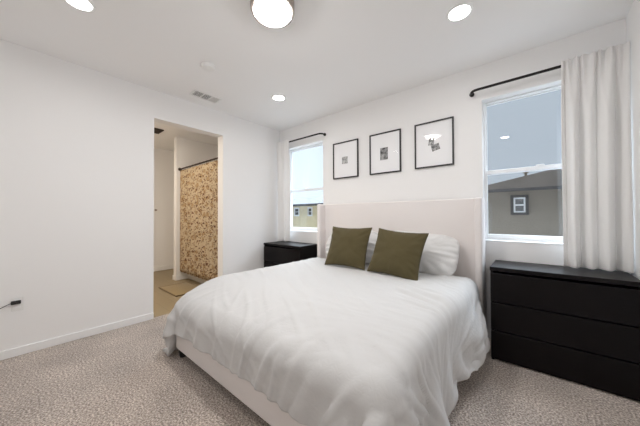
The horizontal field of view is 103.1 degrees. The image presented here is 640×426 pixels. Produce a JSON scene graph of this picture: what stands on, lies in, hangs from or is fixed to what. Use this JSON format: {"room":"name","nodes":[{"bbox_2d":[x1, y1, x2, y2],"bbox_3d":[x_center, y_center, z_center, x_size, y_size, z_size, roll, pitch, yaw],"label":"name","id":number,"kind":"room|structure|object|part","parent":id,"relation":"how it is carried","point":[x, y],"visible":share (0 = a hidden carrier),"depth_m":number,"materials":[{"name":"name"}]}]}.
{"room":"bedroom","nodes":[
{"label":"bedroom","id":0,"kind":"room"},
{"bbox_2d":[0,39,279,351],"bbox_3d":[-1.999,-0.012,3.135,0.145,2.940,4.220,-1,-1,40],"label":"wall","id":1,"kind":"structure","parent":0,"point":[77,141],"depth_m":2.60,"materials":[{"name":"white paint"}]},
{"bbox_2d":[0,300,20,308],"bbox_3d":[-2.781,0.932,2.048,0.025,0.339,0.478,-1,-1,40],"label":"plug","id":2,"kind":"object","parent":1,"relation":"attached to","point":[17,301],"visible":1,"depth_m":2.20,"materials":[{"name":"black plastic"}]},
{"bbox_2d":[12,296,23,310],"bbox_3d":[-2.652,0.798,2.229,0.006,0.116,0.070,-1,-1,40],"label":"wall outlet","id":3,"kind":"object","parent":1,"relation":"attached to","point":[16,307],"visible":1,"depth_m":2.23,"materials":[{"name":"white plastic"}]},
{"bbox_2d":[0,313,153,360],"bbox_3d":[-2.571,1.213,2.313,0.013,0.074,1.842,-1,-1,40],"label":"baseboard","id":4,"kind":"structure","parent":1,"relation":"attached to","point":[21,350],"depth_m":2.47,"materials":[{"name":"white paint"}]},
{"bbox_2d":[178,157,217,170],"bbox_3d":[-2.094,-0.847,4.374,1.573,0.060,0.060,-1,-1,40],"label":"shower rod","id":5,"kind":"object","parent":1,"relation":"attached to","point":[179,169],"visible":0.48,"depth_m":4.37,"materials":[{"name":"brown metal"}]},
{"bbox_2d":[180,158,217,280],"bbox_3d":[-2.099,0.120,4.370,1.515,1.966,0.041,-1,-1,40],"label":"shower curtain","id":6,"kind":"object","parent":5,"relation":"hanging from","point":[198,184],"visible":0.88,"depth_m":4.32,"materials":[{"name":"fabric"}]},
{"bbox_2d":[154,148,173,266],"bbox_3d":[-3.966,0.022,5.381,0.100,2.940,2.920,-1,-1,40],"label":"wall","id":7,"kind":"structure","parent":0,"point":[163,159],"depth_m":5.79,"materials":[{"name":"white paint"}]},
{"bbox_2d":[154,265,173,270],"bbox_3d":[-3.918,1.247,5.330,0.013,0.090,2.920,-1,-1,40],"label":"baseboard","id":8,"kind":"structure","parent":7,"relation":"attached to","point":[168,266],"depth_m":5.77,"materials":[{"name":"white paint"}]},
{"bbox_2d":[174,137,217,279],"bbox_3d":[-2.429,-0.085,5.283,0.120,2.740,1.090,-1,-1,40],"label":"wall","id":9,"kind":"structure","parent":0,"point":[187,152],"depth_m":4.90,"materials":[{"name":"white paint"}]},
{"bbox_2d":[172,275,178,280],"bbox_3d":[-2.761,1.237,4.869,0.147,0.090,0.073,-1,-1,40],"label":"baseboard","id":10,"kind":"structure","parent":9,"relation":"attached to","point":[174,277],"depth_m":4.82,"materials":[{"name":"white paint"}]},
{"bbox_2d":[0,0,633,150],"bbox_3d":[-1.505,-1.589,2.733,7.310,0.200,4.220,-1,-1,40],"label":"ceiling","id":11,"kind":"structure","parent":0,"point":[334,56],"depth_m":2.24,"materials":[{"name":"white paint"}]},
{"bbox_2d":[63,0,95,12],"bbox_3d":[-1.713,-1.495,1.805,0.188,0.008,0.188,-1,-1,40],"label":"recessed light","id":12,"kind":"object","parent":11,"relation":"in","point":[87,6],"visible":1,"depth_m":1.83,"materials":[{"name":"white plastic"}]},
{"bbox_2d":[154,128,163,133],"bbox_3d":[-2.939,-1.454,4.451,0.280,0.018,0.280,-1,-1,40],"label":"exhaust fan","id":13,"kind":"object","parent":11,"relation":"attached to","point":[156,130],"visible":0.48,"depth_m":4.46,"materials":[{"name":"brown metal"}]},
{"bbox_2d":[189,89,221,103],"bbox_3d":[-1.452,-1.478,3.233,0.185,0.010,0.345,-1,-1,40],"label":"ceiling vent","id":14,"kind":"object","parent":11,"relation":"in","point":[196,93],"visible":1,"depth_m":3.22,"materials":[{"name":"white plastic"}]},
{"bbox_2d":[201,62,214,71],"bbox_3d":[-1.137,-1.474,2.578,0.136,0.035,0.136,-1,-1,40],"label":"smoke detector","id":15,"kind":"object","parent":11,"relation":"attached to","point":[206,66],"visible":1,"depth_m":2.55,"materials":[{"name":"white plastic"}]},
{"bbox_2d":[250,0,293,27],"bbox_3d":[-0.335,-1.448,1.799,0.306,0.113,0.306,-1,-1,40],"label":"flush ceiling light","id":16,"kind":"object","parent":11,"relation":"attached to","point":[270,13],"visible":1,"depth_m":1.77,"materials":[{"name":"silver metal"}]},
{"bbox_2d":[271,94,285,100],"bbox_3d":[-0.532,-1.482,3.273,0.188,0.008,0.188,-1,-1,40],"label":"recessed light","id":17,"kind":"object","parent":11,"relation":"in","point":[277,97],"visible":1,"depth_m":3.26,"materials":[{"name":"white plastic"}]},
{"bbox_2d":[446,2,473,22],"bbox_3d":[1.049,-1.504,1.911,0.188,0.008,0.188,-1,-1,40],"label":"recessed light","id":18,"kind":"object","parent":11,"relation":"in","point":[459,12],"visible":1,"depth_m":1.91,"materials":[{"name":"white plastic"}]},
{"bbox_2d":[0,269,639,425],"bbox_3d":[-1.526,1.351,2.660,7.310,0.200,4.120,-1,-1,40],"label":"floor","id":19,"kind":"structure","parent":0,"point":[124,376],"depth_m":1.75,"materials":[{"name":"beige carpet"}]},
{"bbox_2d":[159,282,196,296],"bbox_3d":[-2.315,1.268,4.262,0.742,0.016,0.467,-1,-1,40],"label":"bath mat","id":20,"kind":"object","parent":19,"relation":"on","point":[179,289],"visible":0.76,"depth_m":4.24,"materials":[{"name":"beige fabric"}]},
{"bbox_2d":[188,274,207,283],"bbox_3d":[-1.709,1.057,4.801,1.573,0.440,0.875,-1,-1,40],"label":"bathtub","id":21,"kind":"object","parent":19,"relation":"on","point":[200,280],"visible":0.13,"depth_m":4.70,"materials":[{"name":"white ceramic"}]},
{"bbox_2d":[264,241,316,266],"bbox_3d":[-0.463,0.873,4.031,0.828,0.780,0.431,-1,-1,40],"label":"dresser","id":22,"kind":"object","parent":19,"relation":"on","point":[279,252],"visible":0.48,"depth_m":3.87,"materials":[{"name":"black wood"}]},
{"bbox_3d":[-0.595,0.893,3.874,0.820,0.222,0.018,-1,-1,40],"label":"drawer","id":23,"kind":"part","parent":22,"relation":"part of","materials":[{"name":"black wood"}]},
{"bbox_3d":[-0.595,0.652,3.877,0.820,0.236,0.018,-1,-1,40],"label":"drawer","id":24,"kind":"part","parent":22,"relation":"part of","materials":[{"name":"black wood"}]},
{"bbox_3d":[-0.464,0.499,4.035,0.828,0.032,0.431,-1,-1,40],"label":"panel","id":25,"kind":"part","parent":22,"relation":"part of","materials":[{"name":"black wood"}]},
{"bbox_3d":[-0.154,0.885,3.777,0.020,0.748,0.421,-1,-1,40],"label":"panel","id":26,"kind":"part","parent":22,"relation":"part of","materials":[{"name":"black wood"}]},
{"bbox_2d":[176,197,485,425],"bbox_3d":[0.192,0.548,2.360,2.022,1.385,2.095,-1,-1,40],"label":"bed","id":27,"kind":"object","parent":19,"relation":"on","point":[463,220],"visible":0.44,"depth_m":2.57,"materials":[{"name":"fabric"}]},
{"bbox_3d":[-1.190,1.206,2.208,0.072,0.076,0.072,-1,-1,40],"label":"leg","id":28,"kind":"part","parent":27,"relation":"part of","materials":[{"name":"black plastic"}]},
{"bbox_3d":[-0.488,1.016,1.592,1.950,0.285,0.050,-1,-1,40],"label":"foot panel","id":29,"kind":"part","parent":27,"relation":"part of","materials":[{"name":"fabric"}]},
{"bbox_3d":[0.828,0.517,3.116,1.960,1.310,0.080,-1,-1,40],"label":"headboard","id":30,"kind":"part","parent":27,"relation":"part of","materials":[{"name":"fabric"}]},
{"bbox_3d":[0.149,0.818,2.352,1.880,0.245,1.950,-1,-1,40],"label":"mattress","id":31,"kind":"object","parent":27,"relation":"on","visible":0},
{"bbox_2d":[162,257,489,425],"bbox_3d":[0.055,0.910,2.174,2.340,0.653,2.029,-1,-1,40],"label":"duvet","id":32,"kind":"object","parent":31,"relation":"on","point":[330,345],"visible":0.93,"depth_m":1.46,"materials":[{"name":"white fabric"}]},
{"bbox_2d":[324,226,371,269],"bbox_3d":[0.316,0.385,2.907,0.533,0.447,0.237,-1,-1,38],"label":"throw cushion","id":33,"kind":"object","parent":32,"relation":"on","point":[348,246],"visible":1,"depth_m":2.82,"materials":[{"name":"green fabric"}]},
{"bbox_2d":[326,231,377,263],"bbox_3d":[0.395,0.411,3.241,0.761,0.408,0.263,-1,-1,39],"label":"pillow","id":34,"kind":"object","parent":32,"relation":"on","point":[373,236],"visible":0.2,"depth_m":3.01,"materials":[{"name":"white fabric"}]},
{"bbox_2d":[367,228,428,280],"bbox_3d":[0.751,0.394,2.500,0.246,0.473,0.551,0,-1,-44],"label":"throw cushion","id":35,"kind":"object","parent":32,"relation":"on","point":[398,254],"visible":0.98,"depth_m":2.41,"materials":[{"name":"green fabric"}]},
{"bbox_2d":[396,230,459,275],"bbox_3d":[1.026,0.410,2.709,0.821,0.427,0.268,-1,-1,43],"label":"pillow","id":36,"kind":"object","parent":32,"relation":"on","point":[440,254],"visible":0.49,"depth_m":2.49,"materials":[{"name":"white fabric"}]},
{"bbox_2d":[490,260,639,400],"bbox_3d":[1.894,0.841,2.046,0.828,0.780,0.431,-1,-1,40],"label":"dresser","id":37,"kind":"object","parent":19,"relation":"on","point":[580,325],"visible":0.97,"depth_m":1.85,"materials":[{"name":"black wood"}]},
{"bbox_3d":[1.592,0.861,2.307,0.020,0.748,0.421,-1,-1,40],"label":"panel","id":38,"kind":"part","parent":37,"relation":"part of","materials":[{"name":"black wood"}]},
{"bbox_3d":[1.893,0.467,2.050,0.828,0.032,0.431,-1,-1,40],"label":"panel","id":39,"kind":"part","parent":37,"relation":"part of","materials":[{"name":"black wood"}]},
{"bbox_3d":[1.762,0.619,1.892,0.820,0.236,0.018,-1,-1,40],"label":"drawer","id":40,"kind":"part","parent":37,"relation":"part of","materials":[{"name":"black wood"}]},
{"bbox_3d":[1.762,0.860,1.889,0.820,0.222,0.018,-1,-1,40],"label":"drawer","id":41,"kind":"part","parent":37,"relation":"part of","materials":[{"name":"black wood"}]},
{"bbox_3d":[1.763,1.094,1.886,0.820,0.222,0.018,-1,-1,40],"label":"drawer","id":42,"kind":"part","parent":37,"relation":"part of","materials":[{"name":"black wood"}]},
{"bbox_3d":[2.203,0.853,1.792,0.020,0.748,0.421,-1,-1,40],"label":"panel","id":43,"kind":"part","parent":37,"relation":"part of","materials":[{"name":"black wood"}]},
{"bbox_2d":[280,18,629,330],"bbox_3d":[0.971,-0.021,3.262,4.236,2.940,0.200,-1,-1,40],"label":"wall","id":44,"kind":"structure","parent":0,"point":[448,96],"depth_m":2.76,"materials":[{"name":"white paint"}]},
{"bbox_2d":[289,143,322,231],"bbox_3d":[-0.230,-0.405,4.265,0.882,1.429,0.189,-1,-1,40],"label":"window","id":45,"kind":"structure","parent":44,"relation":"in","point":[299,229],"depth_m":4.41,"materials":[{"name":"white plastic"}]},
{"bbox_3d":[-0.189,-0.737,4.319,0.852,0.735,0.027,-1,-1,40],"label":"sash","id":46,"kind":"part","parent":45,"relation":"part of","materials":[{"name":"clear glass"}]},
{"bbox_3d":[-0.209,-0.061,4.284,0.852,0.698,0.028,-1,-1,40],"label":"sash","id":47,"kind":"part","parent":45,"relation":"part of","materials":[{"name":"white plastic"}]},
{"bbox_2d":[289,133,325,142],"bbox_3d":[-0.336,-1.198,4.173,1.034,0.044,0.107,-1,-1,40],"label":"curtain rod","id":48,"kind":"object","parent":44,"relation":"attached to","point":[324,134],"visible":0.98,"depth_m":3.97,"materials":[{"name":"black metal"}]},
{"bbox_2d":[276,140,290,240],"bbox_3d":[-0.640,-0.376,4.340,0.321,1.705,0.120,-1,-1,40],"label":"curtain","id":49,"kind":"object","parent":48,"relation":"hanging from","point":[282,148],"visible":1,"depth_m":4.29,"materials":[{"name":"white fabric"}]},
{"bbox_2d":[333,138,358,178],"bbox_3d":[0.362,-0.762,3.636,0.430,0.525,0.021,-1,-1,40],"label":"picture frame","id":50,"kind":"object","parent":44,"relation":"attached to","point":[346,153],"visible":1,"depth_m":3.62,"materials":[{"name":"white paper"}]},
{"bbox_2d":[342,156,347,163],"bbox_3d":[0.355,-0.757,3.643,0.095,0.100,0.001,-1,-1,40],"label":"print","id":51,"kind":"object","parent":50,"relation":"attached to","point":[344,158],"depth_m":3.64},
{"bbox_2d":[369,128,400,174],"bbox_3d":[0.827,-0.769,3.245,0.428,0.526,0.021,-1,-1,40],"label":"picture frame","id":52,"kind":"object","parent":44,"relation":"attached to","point":[385,147],"visible":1,"depth_m":3.24,"materials":[{"name":"white paper"}]},
{"bbox_2d":[380,147,387,159],"bbox_3d":[0.819,-0.759,3.251,0.105,0.155,0.001,-1,-1,40],"label":"print","id":53,"kind":"object","parent":52,"relation":"attached to","point":[383,150],"depth_m":3.25},
{"bbox_2d":[414,116,453,168],"bbox_3d":[1.279,-0.777,2.864,0.417,0.520,0.021,-1,-1,40],"label":"picture frame","id":54,"kind":"object","parent":44,"relation":"attached to","point":[434,140],"visible":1,"depth_m":2.85,"materials":[{"name":"white paper"}]},
{"bbox_2d":[428,138,434,145],"bbox_3d":[1.262,-0.807,2.878,0.058,0.085,0.001,10,6,40],"label":"print","id":55,"kind":"object","parent":54,"relation":"attached to","point":[431,141],"depth_m":2.88},
{"bbox_2d":[431,143,439,151],"bbox_3d":[1.295,-0.738,2.848,0.085,0.070,0.001,-19,-13,38],"label":"print","id":56,"kind":"object","parent":54,"relation":"attached to","point":[435,147],"depth_m":2.85},
{"bbox_2d":[469,65,560,96],"bbox_3d":[1.920,-1.229,2.272,1.035,0.044,0.107,-1,-1,40],"label":"curtain rod","id":57,"kind":"object","parent":44,"relation":"attached to","point":[471,94],"visible":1,"depth_m":2.32,"materials":[{"name":"black metal"}]},
{"bbox_2d":[561,41,634,272],"bbox_3d":[2.150,-0.414,1.990,0.374,1.705,0.127,-1,-1,40],"label":"curtain","id":58,"kind":"object","parent":57,"relation":"hanging from","point":[596,136],"visible":1,"depth_m":1.98,"materials":[{"name":"white fabric"}]},
{"bbox_2d":[483,84,562,244],"bbox_3d":[2.040,-0.437,2.353,0.882,1.429,0.189,-1,-1,40],"label":"window","id":59,"kind":"structure","parent":44,"relation":"in","point":[554,240],"depth_m":2.49,"materials":[{"name":"white plastic"}]},
{"bbox_3d":[2.014,0.273,2.310,0.882,0.010,0.099,-1,-1,40],"label":"sill","id":60,"kind":"part","parent":59,"relation":"part of","materials":[{"name":"white paint"}]},
{"bbox_3d":[2.081,-0.768,2.407,0.852,0.735,0.027,-1,-1,40],"label":"sash","id":61,"kind":"part","parent":59,"relation":"part of","materials":[{"name":"clear glass"}]},
{"bbox_3d":[2.061,-0.092,2.372,0.852,0.698,0.028,-1,-1,40],"label":"sash","id":62,"kind":"part","parent":59,"relation":"part of","materials":[{"name":"clear glass"}]},
{"bbox_2d":[626,0,639,279],"bbox_3d":[1.155,-0.057,0.348,0.200,2.940,4.020,-1,-1,40],"label":"wall","id":63,"kind":"structure","parent":0,"point":[633,16],"depth_m":1.81,"materials":[{"name":"white paint"}]},
{"label":"outside","id":64,"kind":"structure","parent":0,"visible":0},
{"bbox_3d":[16.078,4.670,34.533,100.000,0.200,66.400,-1,-1,40],"label":"ground","id":65,"kind":"structure","parent":64,"visible":0},
{"bbox_2d":[293,197,322,227],"bbox_3d":[-0.232,1.397,27.643,17.240,6.300,11.200,-1,-1,40],"label":"house","id":66,"kind":"structure","parent":65,"relation":"on","point":[304,209],"depth_m":22.20,"materials":[{"name":"beige paint"}]},
{"bbox_2d":[488,169,562,236],"bbox_3d":[10.569,1.346,6.742,11.390,5.820,4.950,-1,-1,40],"label":"house","id":67,"kind":"structure","parent":65,"relation":"on","point":[531,204],"depth_m":7.79,"materials":[{"name":"grey paint"}]},
{"bbox_3d":[6.178,-0.247,7.867,0.290,0.465,0.050,-1,-1,40],"label":"sash","id":68,"kind":"part","parent":67,"relation":"part of","materials":[{"name":"white paint"}]},
{"bbox_3d":[6.183,-0.247,7.872,0.200,0.375,0.015,-1,-1,40],"label":"pane","id":69,"kind":"part","parent":67,"relation":"part of","materials":[{"name":"clear glass"}]}
]}

